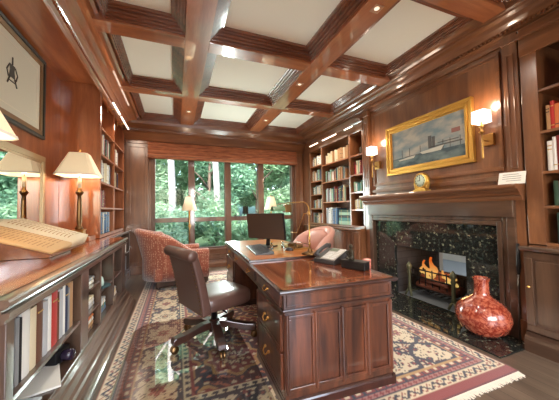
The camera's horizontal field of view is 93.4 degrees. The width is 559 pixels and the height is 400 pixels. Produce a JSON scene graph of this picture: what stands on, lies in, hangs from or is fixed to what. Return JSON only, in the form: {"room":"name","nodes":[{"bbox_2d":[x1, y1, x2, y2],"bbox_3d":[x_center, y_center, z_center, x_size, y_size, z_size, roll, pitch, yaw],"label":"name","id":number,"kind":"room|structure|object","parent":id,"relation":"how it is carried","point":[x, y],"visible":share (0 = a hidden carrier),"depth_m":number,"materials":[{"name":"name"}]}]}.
{"room":"home office","nodes":[
{"label":"home office","id":0,"kind":"room"},
{"bbox_2d":[7,65,59,226],"bbox_3d":[-2.022,-0.262,1.154,0.100,3.180,9.000,0,-2,-21],"label":"wall","id":1,"kind":"structure","parent":0,"point":[48,148],"depth_m":3.18,"materials":[{"name":"brown wood"}]},
{"bbox_2d":[0,10,45,139],"bbox_3d":[-2.326,-1.156,2.117,0.038,0.890,1.860,0,-2,-21],"label":"picture","id":2,"kind":"object","parent":1,"relation":"attached to","point":[22,69],"visible":1,"depth_m":2.54,"materials":[{"name":"beige paper"}]},
{"bbox_2d":[0,140,45,223],"bbox_3d":[-2.236,-0.045,1.888,0.033,0.970,2.320,0,-2,-21],"label":"wall mirror","id":3,"kind":"object","parent":1,"relation":"attached to","point":[22,171],"visible":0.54,"depth_m":2.54,"materials":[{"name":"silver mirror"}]},
{"bbox_2d":[0,0,116,123],"bbox_3d":[-1.779,-1.763,1.262,0.440,0.180,8.700,0,-2,-21],"label":"trim","id":4,"kind":"structure","parent":1,"relation":"attached to","point":[31,18],"depth_m":2.62,"materials":[{"name":"brown wood"}]},
{"bbox_2d":[124,140,295,259],"bbox_3d":[-1.295,-0.088,6.161,4.910,3.180,0.200,0,-2,-21],"label":"wall","id":5,"kind":"structure","parent":0,"point":[125,143],"depth_m":5.49,"materials":[{"name":"brown wood"}]},
{"bbox_2d":[126,140,148,274],"bbox_3d":[-2.897,0.141,5.372,0.414,2.720,0.080,0,-2,-21],"label":"trim","id":6,"kind":"structure","parent":5,"relation":"attached to","point":[137,151],"depth_m":5.35,"materials":[{"name":"brown wood"}]},
{"bbox_2d":[123,115,305,151],"bbox_3d":[-1.226,-1.458,5.948,4.010,0.460,0.360,0,-2,-21],"label":"trim","id":7,"kind":"structure","parent":5,"relation":"attached to","point":[140,129],"depth_m":5.77,"materials":[{"name":"brown wood"}]},
{"bbox_2d":[209,247,226,259],"bbox_3d":[-1.117,1.202,6.018,3.390,0.245,0.090,0,-2,-21],"label":"trim","id":8,"kind":"structure","parent":5,"relation":"attached to","point":[211,250],"depth_m":5.92,"materials":[{"name":"brown wood"}]},
{"bbox_2d":[209,259,226,267],"bbox_3d":[-1.284,1.421,5.965,3.760,0.150,0.050,0,-2,-21],"label":"baseboard","id":9,"kind":"structure","parent":5,"relation":"attached to","point":[222,262],"depth_m":5.91,"materials":[{"name":"brown wood"}]},
{"bbox_2d":[147,142,297,165],"bbox_3d":[-1.147,-1.042,6.064,3.400,0.345,0.137,0,-2,-21],"label":"roller blind","id":10,"kind":"object","parent":5,"relation":"attached to","point":[156,150],"visible":1,"depth_m":5.94,"materials":[{"name":"brown fabric"}]},
{"bbox_2d":[151,159,294,248],"bbox_3d":[-1.167,0.080,6.151,3.280,2.080,0.140,0,-2,-21],"label":"window","id":11,"kind":"structure","parent":5,"relation":"in","point":[227,218],"depth_m":6.05,"materials":[{"name":"brown wood"}]},
{"bbox_2d":[294,152,304,236],"bbox_3d":[0.510,0.131,6.709,0.234,2.720,0.080,0,-2,-21],"label":"trim","id":12,"kind":"structure","parent":5,"relation":"attached to","point":[299,207],"depth_m":6.69,"materials":[{"name":"brown wood"}]},
{"bbox_2d":[116,0,454,127],"bbox_3d":[0.235,-1.907,2.111,5.010,0.100,9.000,0,-2,-21],"label":"ceiling","id":13,"kind":"structure","parent":0,"point":[409,22],"depth_m":3.11,"materials":[{"name":"beige paint"}]},
{"bbox_2d":[41,0,139,125],"bbox_3d":[-1.344,-1.722,1.237,0.350,0.280,8.340,0,-2,-21],"label":"trim","id":14,"kind":"structure","parent":13,"relation":"attached to","point":[99,47],"depth_m":2.87,"materials":[{"name":"brown wood"}]},
{"bbox_2d":[98,0,186,34],"bbox_3d":[-1.090,-1.785,2.038,0.710,0.107,1.220,0,-2,-21],"label":"trim","id":15,"kind":"structure","parent":13,"relation":"attached to","point":[175,21],"depth_m":2.51,"materials":[{"name":"brown wood"}]},
{"bbox_2d":[111,34,183,91],"bbox_3d":[-1.604,-1.727,3.350,0.710,0.107,1.220,0,-2,-21],"label":"trim","id":16,"kind":"structure","parent":13,"relation":"attached to","point":[175,85],"depth_m":3.58,"materials":[{"name":"brown wood"}]},
{"bbox_2d":[132,92,181,122],"bbox_3d":[-2.133,-1.667,4.698,0.710,0.107,1.320,0,-2,-21],"label":"trim","id":17,"kind":"structure","parent":13,"relation":"attached to","point":[177,102],"depth_m":5.10,"materials":[{"name":"brown wood"}]},
{"bbox_2d":[181,0,217,124],"bbox_3d":[-0.406,-1.800,1.608,0.250,0.130,8.340,0,-2,-21],"label":"ceiling beam","id":18,"kind":"structure","parent":13,"relation":"attached to","point":[200,14],"depth_m":2.93,"materials":[{"name":"brown wood"}]},
{"bbox_2d":[122,80,333,117],"bbox_3d":[-0.635,-1.688,4.481,3.540,0.130,0.180,0,-2,-21],"label":"ceiling beam","id":19,"kind":"structure","parent":13,"relation":"attached to","point":[126,87],"depth_m":4.33,"materials":[{"name":"brown wood"}]},
{"bbox_2d":[194,101,266,129],"bbox_3d":[-1.002,-1.671,5.142,1.220,0.107,1.320,0,-2,-21],"label":"trim","id":20,"kind":"structure","parent":13,"relation":"attached to","point":[258,113],"depth_m":5.55,"materials":[{"name":"brown wood"}]},
{"bbox_2d":[92,9,389,85],"bbox_3d":[-0.122,-1.746,3.174,3.540,0.130,0.190,0,-2,-21],"label":"trim","id":21,"kind":"structure","parent":13,"relation":"attached to","point":[102,24],"depth_m":2.98,"materials":[{"name":"brown wood"}]},
{"bbox_2d":[199,53,301,104],"bbox_3d":[-0.473,-1.730,3.793,1.220,0.107,1.220,0,-2,-21],"label":"trim","id":22,"kind":"structure","parent":13,"relation":"attached to","point":[290,75],"depth_m":4.14,"materials":[{"name":"brown wood"}]},
{"bbox_2d":[210,0,365,61],"bbox_3d":[0.041,-1.788,2.482,1.220,0.107,1.220,0,-2,-21],"label":"trim","id":23,"kind":"structure","parent":13,"relation":"attached to","point":[345,9],"depth_m":2.86,"materials":[{"name":"brown wood"}]},
{"bbox_2d":[261,112,321,133],"bbox_3d":[0.217,-1.674,5.621,0.920,0.107,1.320,0,-2,-21],"label":"trim","id":24,"kind":"structure","parent":13,"relation":"attached to","point":[268,128],"depth_m":6.09,"materials":[{"name":"brown wood"}]},
{"bbox_2d":[250,0,397,131],"bbox_3d":[0.958,-1.804,2.143,0.240,0.130,8.340,0,-2,-21],"label":"ceiling beam","id":25,"kind":"structure","parent":13,"relation":"attached to","point":[362,19],"depth_m":3.04,"materials":[{"name":"brown wood"}]},
{"bbox_2d":[286,75,371,112],"bbox_3d":[0.746,-1.734,4.272,0.920,0.107,1.220,0,-2,-21],"label":"trim","id":26,"kind":"structure","parent":13,"relation":"attached to","point":[301,104],"depth_m":4.67,"materials":[{"name":"brown wood"}]},
{"bbox_2d":[330,0,473,76],"bbox_3d":[1.261,-1.792,2.960,0.920,0.107,1.220,0,-2,-21],"label":"trim","id":27,"kind":"structure","parent":13,"relation":"attached to","point":[343,61],"depth_m":3.19,"materials":[{"name":"brown wood"}]},
{"bbox_2d":[423,0,504,22],"bbox_3d":[0.392,-1.804,1.862,3.540,0.130,0.190,0,-2,-21],"label":"trim","id":28,"kind":"structure","parent":13,"relation":"attached to","point":[482,11],"depth_m":2.39,"materials":[{"name":"brown wood"}]},
{"bbox_2d":[92,266,558,399],"bbox_3d":[0.083,1.371,1.907,4.560,0.100,9.000,0,-2,-21],"label":"floor","id":29,"kind":"structure","parent":0,"point":[541,382],"depth_m":1.99,"materials":[{"name":"brown wood"}]},
{"bbox_2d":[0,242,135,399],"bbox_3d":[-1.910,0.945,2.219,0.880,0.845,2.840,0,-2,-21],"label":"bookcase","id":30,"kind":"object","parent":29,"relation":"on","point":[80,376],"depth_m":1.96,"materials":[{"name":"brown wood"}]},
{"bbox_2d":[14,317,19,387],"bbox_3d":[-1.347,0.707,1.181,0.272,0.310,0.035,0,-2,-21],"label":"book","id":31,"kind":"object","parent":30,"relation":"on","point":[17,319],"visible":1,"depth_m":1.22,"materials":[{"name":"grey paper"}]},
{"bbox_2d":[18,317,21,382],"bbox_3d":[-1.358,0.714,1.209,0.272,0.300,0.020,0,-2,-21],"label":"book","id":32,"kind":"object","parent":30,"relation":"on","point":[20,327],"visible":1,"depth_m":1.25,"materials":[{"name":"paper"}]},
{"bbox_2d":[17,308,29,379],"bbox_3d":[-1.376,0.706,1.255,0.272,0.320,0.075,0,-2,-21],"label":"book","id":33,"kind":"object","parent":30,"relation":"on","point":[25,315],"visible":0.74,"depth_m":1.29,"materials":[{"name":"white paper"}]},
{"bbox_2d":[29,305,36,370],"bbox_3d":[-1.402,0.714,1.322,0.272,0.310,0.065,0,-2,-21],"label":"book","id":34,"kind":"object","parent":30,"relation":"on","point":[33,310],"visible":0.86,"depth_m":1.36,"materials":[{"name":"beige paper"}]},
{"bbox_2d":[15,364,60,399],"bbox_3d":[-1.486,1.105,1.605,0.230,0.012,0.320,1,-3,-41],"label":"paper stack","id":35,"kind":"object","parent":30,"relation":"on","point":[48,378],"visible":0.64,"depth_m":1.58,"materials":[{"name":"white paper"}]},
{"bbox_2d":[35,300,43,363],"bbox_3d":[-1.427,0.709,1.387,0.272,0.325,0.070,0,-2,-21],"label":"book","id":36,"kind":"object","parent":30,"relation":"on","point":[39,320],"visible":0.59,"depth_m":1.42,"materials":[{"name":"brown paper"}]},
{"bbox_2d":[42,299,47,356],"bbox_3d":[-1.452,0.724,1.449,0.272,0.300,0.060,0,-2,-21],"label":"book","id":37,"kind":"object","parent":30,"relation":"on","point":[45,301],"visible":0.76,"depth_m":1.49,"materials":[{"name":"white paper"}]},
{"bbox_2d":[13,321,79,399],"bbox_3d":[-1.657,0.890,1.418,0.725,0.025,0.880,0,-2,-21],"label":"shelf","id":38,"kind":"object","parent":30,"relation":"attached to","point":[32,373],"depth_m":1.42,"materials":[{"name":"brown wood"}]},
{"bbox_2d":[43,294,51,351],"bbox_3d":[-1.472,0.719,1.500,0.272,0.315,0.045,0,-2,-21],"label":"book","id":39,"kind":"object","parent":30,"relation":"on","point":[49,297],"visible":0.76,"depth_m":1.54,"materials":[{"name":"white paper"}]},
{"bbox_2d":[51,290,57,346],"bbox_3d":[-1.496,0.717,1.562,0.272,0.325,0.085,0,-2,-21],"label":"book","id":40,"kind":"object","parent":30,"relation":"on","point":[54,294],"visible":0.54,"depth_m":1.60,"materials":[{"name":"red paper"}]},
{"bbox_2d":[45,343,75,365],"bbox_3d":[-1.504,1.062,1.829,0.132,0.115,0.140,-1,-2,-6],"label":"vase","id":41,"kind":"object","parent":30,"relation":"on","point":[64,353],"visible":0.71,"depth_m":1.80,"materials":[{"name":"purple ceramic"}]},
{"bbox_2d":[58,287,62,338],"bbox_3d":[-1.531,0.728,1.652,0.272,0.310,0.060,0,-2,-21],"label":"book","id":42,"kind":"object","parent":30,"relation":"on","point":[60,290],"visible":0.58,"depth_m":1.70,"materials":[{"name":"white paper"}]},
{"bbox_2d":[0,230,130,314],"bbox_3d":[-2.291,0.529,3.050,0.780,0.059,4.570,0,-2,-21],"label":"countertop","id":43,"kind":"structure","parent":30,"relation":"on","point":[20,280],"depth_m":1.67,"materials":[{"name":"brown wood"}]},
{"bbox_2d":[0,245,70,260],"bbox_3d":[-2.095,0.358,2.194,0.460,0.211,0.440,0,-2,-21],"label":"book stand","id":44,"kind":"object","parent":43,"relation":"on","point":[6,253],"visible":0.43,"depth_m":2.00,"materials":[{"name":"brown wood"}]},
{"bbox_2d":[0,218,87,255],"bbox_3d":[-2.056,0.292,2.212,0.556,0.270,0.800,0,-2,-21],"label":"open book","id":45,"kind":"object","parent":44,"relation":"on","point":[24,234],"visible":1,"depth_m":2.16,"materials":[{"name":"paper"}]},
{"bbox_2d":[85,235,95,241],"bbox_3d":[-2.482,0.480,3.263,0.280,0.060,0.280,0,-2,-21],"label":"wooden block","id":46,"kind":"object","parent":43,"relation":"on","point":[89,237],"visible":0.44,"depth_m":3.27,"materials":[{"name":"brown wood"}]},
{"bbox_2d":[53,150,102,233],"bbox_3d":[-2.492,-0.092,3.284,0.426,1.084,0.426,0,-2,-21],"label":"table lamp","id":47,"kind":"object","parent":46,"relation":"on","point":[79,165],"visible":0.87,"depth_m":3.21,"materials":[{"name":"gold metal"}]},
{"bbox_2d":[58,80,123,237],"bbox_3d":[-2.970,-0.492,4.327,0.454,2.090,1.784,0,-2,-21],"label":"bookcase","id":48,"kind":"object","parent":43,"relation":"on","point":[83,120],"visible":0.76,"depth_m":3.54,"materials":[{"name":"brown wood"}]},
{"bbox_3d":[-1.741,0.397,1.374,0.280,0.060,0.280,0,-2,-21],"label":"wooden block","id":49,"kind":"object","parent":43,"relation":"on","visible":0},
{"bbox_2d":[0,111,18,140],"bbox_3d":[-1.751,-0.175,1.396,0.426,1.084,0.426,0,-2,-21],"label":"table lamp","id":50,"kind":"object","parent":49,"relation":"on","point":[6,132],"visible":1,"depth_m":1.58,"materials":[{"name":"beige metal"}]},
{"bbox_2d":[65,286,68,331],"bbox_3d":[-1.564,0.737,1.737,0.272,0.300,0.045,0,-2,-21],"label":"book","id":51,"kind":"object","parent":30,"relation":"on","point":[66,287],"visible":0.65,"depth_m":1.78,"materials":[{"name":"paper"}]},
{"bbox_2d":[65,281,72,327],"bbox_3d":[-1.596,0.735,1.817,0.272,0.310,0.060,0,-2,-21],"label":"book","id":52,"kind":"object","parent":30,"relation":"on","point":[70,284],"visible":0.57,"depth_m":1.86,"materials":[{"name":"beige paper"}]},
{"bbox_2d":[89,302,98,315],"bbox_3d":[-1.948,0.955,2.155,0.722,0.020,0.350,0,-2,-21],"label":"shelf","id":53,"kind":"object","parent":30,"relation":"attached to","point":[96,304],"depth_m":2.33,"materials":[{"name":"brown wood"}]},
{"bbox_2d":[101,280,111,292],"bbox_3d":[-2.118,0.894,2.586,0.722,0.020,0.490,0,-2,-21],"label":"shelf","id":54,"kind":"object","parent":30,"relation":"attached to","point":[105,281],"depth_m":2.86,"materials":[{"name":"brown wood"}]},
{"bbox_2d":[121,233,130,282],"bbox_3d":[-2.894,1.040,4.304,0.570,0.845,1.755,0,-2,-21],"label":"base cabinet","id":55,"kind":"object","parent":29,"relation":"on","point":[127,253],"visible":0.12,"depth_m":5.15,"materials":[{"name":"brown wood"}]},
{"bbox_2d":[182,194,196,243],"bbox_3d":[-1.888,0.685,5.529,0.310,1.610,0.310,0,-2,-21],"label":"floor lamp","id":56,"kind":"object","parent":29,"relation":"on","point":[189,204],"visible":0.77,"depth_m":5.47,"materials":[{"name":"beige fabric"}]},
{"bbox_2d":[96,270,525,399],"bbox_3d":[-0.337,1.379,3.452,2.895,0.013,4.420,0,-2,-21],"label":"rug","id":57,"kind":"object","parent":29,"relation":"on","point":[428,364],"visible":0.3,"depth_m":2.09,"materials":[{"name":"fabric"}]},
{"bbox_2d":[134,228,208,289],"bbox_3d":[-1.907,0.958,4.633,1.176,0.970,0.952,0,-2,-29],"label":"armchair","id":58,"kind":"object","parent":57,"relation":"on","point":[157,268],"visible":0.7,"depth_m":4.22,"materials":[{"name":"fabric"}]},
{"bbox_2d":[225,239,397,399],"bbox_3d":[0.008,0.963,2.949,0.911,0.766,2.608,0,-2,-19],"label":"desk","id":59,"kind":"object","parent":57,"relation":"on","point":[325,331],"visible":0.89,"depth_m":1.78,"materials":[{"name":"brown wood"}]},
{"bbox_2d":[246,244,273,254],"bbox_3d":[-0.241,0.572,3.084,0.198,0.033,0.676,0,-2,-15],"label":"keyboard","id":60,"kind":"object","parent":59,"relation":"on","point":[258,249],"visible":1,"depth_m":2.95,"materials":[{"name":"black plastic"}]},
{"bbox_2d":[247,213,285,247],"bbox_3d":[-0.179,0.385,3.399,0.600,0.427,0.190,-3,-3,36],"label":"monitor","id":61,"kind":"object","parent":59,"relation":"on","point":[267,226],"visible":0.89,"depth_m":3.37,"materials":[{"name":"black plastic"}]},
{"bbox_2d":[271,201,314,255],"bbox_3d":[0.151,0.301,3.033,0.275,0.557,0.787,0,-2,-21],"label":"desk lamp","id":62,"kind":"object","parent":59,"relation":"on","point":[286,207],"visible":0.96,"depth_m":2.95,"materials":[{"name":"gold metal"}]},
{"bbox_2d":[284,241,308,249],"bbox_3d":[0.196,0.560,3.256,0.220,0.055,0.340,0,-2,-25],"label":"tray","id":63,"kind":"object","parent":59,"relation":"on","point":[295,246],"visible":0.76,"depth_m":3.16,"materials":[{"name":"gold metal"}]},
{"bbox_2d":[310,243,347,264],"bbox_3d":[0.456,0.494,2.458,0.253,0.163,0.274,1,-3,-39],"label":"telephone","id":64,"kind":"object","parent":59,"relation":"on","point":[332,256],"visible":0.96,"depth_m":2.42,"materials":[{"name":"plastic"}]},
{"bbox_2d":[340,258,369,270],"bbox_3d":[0.617,0.527,2.154,0.092,0.068,0.224,1,-3,-43],"label":"box","id":65,"kind":"object","parent":59,"relation":"on","point":[360,265],"visible":0.91,"depth_m":2.11,"materials":[{"name":"black leather"}]},
{"bbox_2d":[293,226,334,251],"bbox_3d":[0.580,0.941,4.725,0.947,0.922,0.810,1,-3,-36],"label":"armchair","id":66,"kind":"object","parent":57,"relation":"on","point":[321,235],"visible":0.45,"depth_m":4.78,"materials":[{"name":"leather"}]},
{"bbox_2d":[308,230,326,249],"bbox_3d":[0.710,0.758,4.830,0.180,0.418,0.476,1,-3,-36],"label":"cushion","id":67,"kind":"object","parent":66,"relation":"on","point":[316,236],"depth_m":4.77,"materials":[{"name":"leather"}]},
{"bbox_3d":[-0.785,1.332,2.257,1.010,0.006,1.700,0,-2,-21],"label":"chair mat","id":68,"kind":"object","parent":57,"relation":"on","visible":0},
{"bbox_2d":[164,245,256,359],"bbox_3d":[-0.658,0.881,2.529,0.775,0.910,0.812,1,-3,-42],"label":"office chair","id":69,"kind":"object","parent":68,"relation":"on","point":[204,299],"visible":1,"depth_m":2.37,"materials":[{"name":"brown leather"}]},
{"bbox_2d":[304,224,366,259],"bbox_3d":[1.211,0.981,5.412,0.593,0.900,1.975,0,-2,-21],"label":"base cabinet","id":70,"kind":"object","parent":29,"relation":"on","point":[344,236],"visible":0.27,"depth_m":4.61,"materials":[{"name":"brown wood"}]},
{"bbox_2d":[307,114,365,228],"bbox_3d":[1.249,-0.493,5.489,0.458,2.050,1.980,0,-2,-21],"label":"bookcase","id":71,"kind":"object","parent":70,"relation":"on","point":[352,137],"visible":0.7,"depth_m":5.30,"materials":[{"name":"brown wood"}]},
{"bbox_2d":[359,183,526,357],"bbox_3d":[2.068,0.639,3.481,1.450,1.490,2.220,0,-2,-21],"label":"fireplace","id":72,"kind":"object","parent":29,"relation":"on","point":[489,250],"depth_m":3.04,"materials":[{"name":"black stone"}]},
{"bbox_2d":[413,173,430,191],"bbox_3d":[1.815,-0.230,3.367,0.096,0.244,0.235,0,-2,-21],"label":"mantel clock","id":73,"kind":"object","parent":72,"relation":"on","point":[421,180],"visible":0.98,"depth_m":3.33,"materials":[{"name":"gold metal"}]},
{"bbox_2d":[416,280,459,297],"bbox_3d":[2.080,1.174,3.495,0.104,0.114,0.546,0,-2,-25],"label":"log","id":74,"kind":"object","parent":72,"relation":"in","point":[422,283],"visible":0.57,"depth_m":3.46,"materials":[{"name":"brown wood"}]},
{"bbox_2d":[420,275,450,289],"bbox_3d":[2.042,1.085,3.483,0.075,0.079,0.445,0,-2,-16],"label":"log","id":75,"kind":"object","parent":74,"relation":"on","point":[448,287],"visible":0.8,"depth_m":3.42,"materials":[{"name":"brown wood"}]},
{"bbox_2d":[412,266,464,300],"bbox_3d":[2.149,1.135,3.523,0.328,0.400,0.624,0,-2,-21],"label":"basket","id":76,"kind":"object","parent":72,"relation":"on","point":[415,287],"depth_m":3.47,"materials":[{"name":"black metal"}]},
{"bbox_2d":[359,183,526,204],"bbox_3d":[1.813,-0.030,3.400,0.219,0.150,2.160,0,-2,-21],"label":"mantel shelf","id":77,"kind":"object","parent":72,"relation":"attached to","point":[504,193],"depth_m":2.90,"materials":[{"name":"brown wood"}]},
{"bbox_2d":[424,281,465,296],"bbox_3d":[2.192,1.163,3.540,0.115,0.120,0.549,0,-2,-19],"label":"log","id":78,"kind":"object","parent":72,"relation":"in","point":[461,290],"visible":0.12,"depth_m":3.29,"materials":[{"name":"brown wood"}]},
{"bbox_2d":[421,273,460,287],"bbox_3d":[2.135,1.074,3.519,0.104,0.112,0.490,0,-2,-28],"label":"log","id":79,"kind":"object","parent":78,"relation":"on","point":[458,282],"visible":0.24,"depth_m":3.44,"materials":[{"name":"brown wood"}]},
{"bbox_2d":[420,257,458,287],"bbox_3d":[2.103,0.949,3.541,0.172,0.332,0.568,0,-2,-21],"label":"flames","id":80,"kind":"object","parent":79,"relation":"on","point":[433,267],"visible":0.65,"depth_m":3.58},
{"bbox_2d":[455,275,513,338],"bbox_3d":[1.987,1.030,2.583,0.456,0.540,0.456,0,-2,-21],"label":"vase","id":81,"kind":"object","parent":72,"relation":"on","point":[479,313],"visible":1,"depth_m":2.46,"materials":[{"name":"red ceramic"}]},
{"bbox_2d":[498,171,525,184],"bbox_3d":[2.172,-0.205,2.465,0.045,0.115,0.200,0,-2,-29],"label":"place card","id":82,"kind":"object","parent":72,"relation":"on","point":[519,177],"visible":0.96,"depth_m":2.46,"materials":[{"name":"white paper"}]},
{"bbox_2d":[516,243,520,342],"bbox_3d":[2.195,0.846,2.415,0.062,0.888,0.036,0,-2,-21],"label":"fire poker","id":83,"kind":"object","parent":72,"relation":"on","point":[518,258],"visible":1,"depth_m":2.41,"materials":[{"name":"metal"}]},
{"bbox_2d":[518,244,558,362],"bbox_3d":[2.709,0.811,1.565,0.613,0.900,1.800,0,-2,-21],"label":"base cabinet","id":84,"kind":"object","parent":29,"relation":"on","point":[541,262],"visible":1,"depth_m":2.19,"materials":[{"name":"brown wood"}]},
{"bbox_2d":[515,9,558,246],"bbox_3d":[2.745,-0.662,1.649,0.478,2.050,1.810,0,-2,-21],"label":"bookcase","id":85,"kind":"object","parent":84,"relation":"on","point":[538,41],"visible":0.98,"depth_m":2.34,"materials":[{"name":"brown wood"}]},
{"bbox_2d":[547,140,553,170],"bbox_3d":[2.415,-0.383,2.310,0.163,0.261,0.037,0,-2,-21],"label":"book","id":86,"kind":"object","parent":85,"relation":"on","point":[549,143],"visible":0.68,"depth_m":2.28,"materials":[{"name":"beige paper"}]},
{"bbox_2d":[549,100,558,128],"bbox_3d":[2.408,-0.731,2.287,0.157,0.245,0.027,0,-2,-21],"label":"book","id":87,"kind":"object","parent":85,"relation":"on","point":[552,114],"visible":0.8,"depth_m":2.26,"materials":[{"name":"red paper"}]},
{"bbox_2d":[552,136,557,169],"bbox_3d":[2.436,-0.399,2.284,0.187,0.289,0.025,0,-2,-21],"label":"book","id":88,"kind":"object","parent":85,"relation":"on","point":[554,143],"visible":0.74,"depth_m":2.25,"materials":[{"name":"white paper"}]},
{"bbox_2d":[553,181,558,204],"bbox_3d":[2.430,-0.059,2.271,0.171,0.210,0.033,0,-2,-21],"label":"book","id":89,"kind":"object","parent":85,"relation":"on","point":[555,183],"visible":1,"depth_m":2.24,"materials":[{"name":"green paper"}]},
{"bbox_2d":[302,48,507,231],"bbox_3d":[2.400,-0.277,2.835,0.460,3.180,8.700,0,-2,-21],"label":"wall","id":90,"kind":"structure","parent":0,"point":[479,83],"depth_m":3.13,"materials":[{"name":"brown wood"}]},
{"bbox_2d":[362,111,372,268],"bbox_3d":[1.490,-0.052,4.414,0.080,2.880,0.140,0,-2,-21],"label":"trim","id":91,"kind":"structure","parent":90,"relation":"attached to","point":[366,115],"depth_m":4.41,"materials":[{"name":"brown wood"}]},
{"bbox_2d":[366,146,380,177],"bbox_3d":[1.507,-0.598,4.208,0.192,0.495,0.124,0,-2,-21],"label":"wall sconce","id":92,"kind":"object","parent":90,"relation":"attached to","point":[371,151],"visible":1,"depth_m":4.18,"materials":[{"name":"gold metal"}]},
{"bbox_2d":[299,0,558,142],"bbox_3d":[2.077,-1.722,2.579,0.320,0.300,8.340,0,-2,-21],"label":"trim","id":93,"kind":"structure","parent":90,"relation":"attached to","point":[475,33],"depth_m":3.07,"materials":[{"name":"brown wood"}]},
{"bbox_2d":[385,96,475,175],"bbox_3d":[1.878,-0.745,3.447,0.049,0.720,1.260,0,-2,-21],"label":"picture","id":94,"kind":"object","parent":90,"relation":"attached to","point":[442,137],"visible":1,"depth_m":3.30},
{"bbox_2d":[369,44,504,192],"bbox_3d":[1.869,-0.843,3.512,0.030,1.380,2.100,0,-2,-21],"label":"trim","id":95,"kind":"structure","parent":90,"relation":"attached to","point":[496,56],"depth_m":3.01,"materials":[{"name":"brown wood"}]},
{"bbox_2d":[471,108,495,158],"bbox_3d":[2.098,-0.664,2.702,0.192,0.495,0.124,0,-2,-21],"label":"wall sconce","id":96,"kind":"object","parent":90,"relation":"attached to","point":[482,116],"visible":1,"depth_m":2.68,"materials":[{"name":"gold metal"}]},
{"bbox_2d":[499,32,528,340],"bbox_3d":[2.246,-0.137,2.489,0.080,2.880,0.140,0,-2,-21],"label":"trim","id":97,"kind":"structure","parent":90,"relation":"attached to","point":[514,137],"depth_m":2.48,"materials":[{"name":"brown wood"}]},
{"bbox_2d":[443,259,465,275],"bbox_3d":[3.684,1.398,4.340,2.179,0.100,5.500,0,-2,-21],"label":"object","id":98,"kind":"structure","parent":0,"point":[459,268],"depth_m":5.44,"materials":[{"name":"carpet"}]},
{"bbox_3d":[4.628,0.046,4.770,0.100,2.600,5.500,0,-2,-21],"label":"wall","id":99,"kind":"structure","parent":0,"visible":0},
{"bbox_2d":[443,253,465,262],"bbox_3d":[4.589,1.276,4.700,0.030,0.140,5.500,0,-2,-21],"label":"baseboard","id":100,"kind":"structure","parent":99,"relation":"attached to","point":[452,257],"depth_m":6.07,"materials":[{"name":"white paint"}]},
{"label":"outside","id":101,"kind":"structure","parent":0,"visible":0},
{"bbox_2d":[164,190,289,246],"bbox_3d":[-4.736,0.258,25.761,70.000,5.370,38.600,0,-2,-21],"label":"ground","id":102,"kind":"structure","parent":101,"point":[202,242],"depth_m":13.14,"materials":[{"name":"green plant"}]},
{"bbox_2d":[156,159,177,217],"bbox_3d":[-5.541,-1.467,11.001,2.940,6.356,4.262,-3,-3,35],"label":"leafy tree","id":103,"kind":"object","parent":102,"relation":"on","point":[161,199],"visible":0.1,"depth_m":10.96,"materials":[{"name":"green plant"}]},
{"bbox_2d":[167,160,175,233],"bbox_3d":[-3.661,-1.933,9.069,1.723,7.504,0.439,0,-2,-21],"label":"trunk","id":104,"kind":"object","parent":102,"relation":"on","point":[171,164],"visible":0.22,"depth_m":8.84,"materials":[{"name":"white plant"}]},
{"bbox_2d":[156,203,187,243],"bbox_3d":[-3.790,0.937,7.635,2.886,1.670,1.431,-1,-2,7],"label":"shrub","id":105,"kind":"object","parent":102,"relation":"on","point":[172,228],"visible":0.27,"depth_m":7.51,"materials":[{"name":"green plant"}]},
{"bbox_2d":[156,159,220,208],"bbox_3d":[-4.690,-2.823,14.405,5.453,8.678,4.163,-1,-2,2],"label":"leafy tree","id":106,"kind":"object","parent":102,"relation":"on","point":[181,189],"visible":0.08,"depth_m":13.53,"materials":[{"name":"green plant"}]},
{"bbox_2d":[179,208,223,239],"bbox_3d":[-2.600,0.821,8.830,1.619,1.176,2.199,0,-2,-17],"label":"shrub","id":107,"kind":"object","parent":102,"relation":"on","point":[199,228],"visible":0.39,"depth_m":8.33,"materials":[{"name":"green plant"}]},
{"bbox_2d":[211,162,219,245],"bbox_3d":[-2.374,-1.957,10.005,1.723,7.504,0.439,0,-2,-21],"label":"trunk","id":108,"kind":"object","parent":102,"relation":"on","point":[216,181],"visible":0.16,"depth_m":9.77,"materials":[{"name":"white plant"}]},
{"bbox_2d":[183,161,256,240],"bbox_3d":[-2.874,-1.304,11.167,3.590,6.091,3.163,-2,-2,16],"label":"leafy tree","id":109,"kind":"object","parent":102,"relation":"on","point":[239,182],"visible":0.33,"depth_m":10.92,"materials":[{"name":"green plant"}]},
{"bbox_2d":[204,163,255,215],"bbox_3d":[-3.114,-2.961,16.784,4.116,8.898,5.966,-1,-2,10],"label":"leafy tree","id":110,"kind":"object","parent":102,"relation":"on","point":[241,201],"visible":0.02,"depth_m":16.36,"materials":[{"name":"green plant"}]},
{"bbox_2d":[200,202,289,245],"bbox_3d":[-1.129,0.821,8.921,2.993,1.619,1.605,-1,-2,-12],"label":"shrub","id":111,"kind":"object","parent":102,"relation":"on","point":[242,227],"visible":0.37,"depth_m":8.48,"materials":[{"name":"green plant"}]},
{"bbox_2d":[231,163,289,212],"bbox_3d":[-1.257,-1.513,12.780,4.039,6.428,3.084,0,-2,-16],"label":"leafy tree","id":112,"kind":"object","parent":102,"relation":"on","point":[277,170],"visible":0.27,"depth_m":12.49,"materials":[{"name":"green plant"}]},
{"bbox_2d":[237,211,290,240],"bbox_3d":[-0.245,1.027,9.558,2.886,1.439,1.431,-1,-2,6],"label":"shrub","id":113,"kind":"object","parent":102,"relation":"on","point":[288,234],"visible":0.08,"depth_m":9.27,"materials":[{"name":"green plant"}]},
{"bbox_2d":[254,165,289,199],"bbox_3d":[0.011,-2.797,17.006,5.102,8.655,4.495,-1,-2,-9],"label":"leafy tree","id":114,"kind":"object","parent":102,"relation":"on","point":[287,180],"visible":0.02,"depth_m":16.47,"materials":[{"name":"green plant"}]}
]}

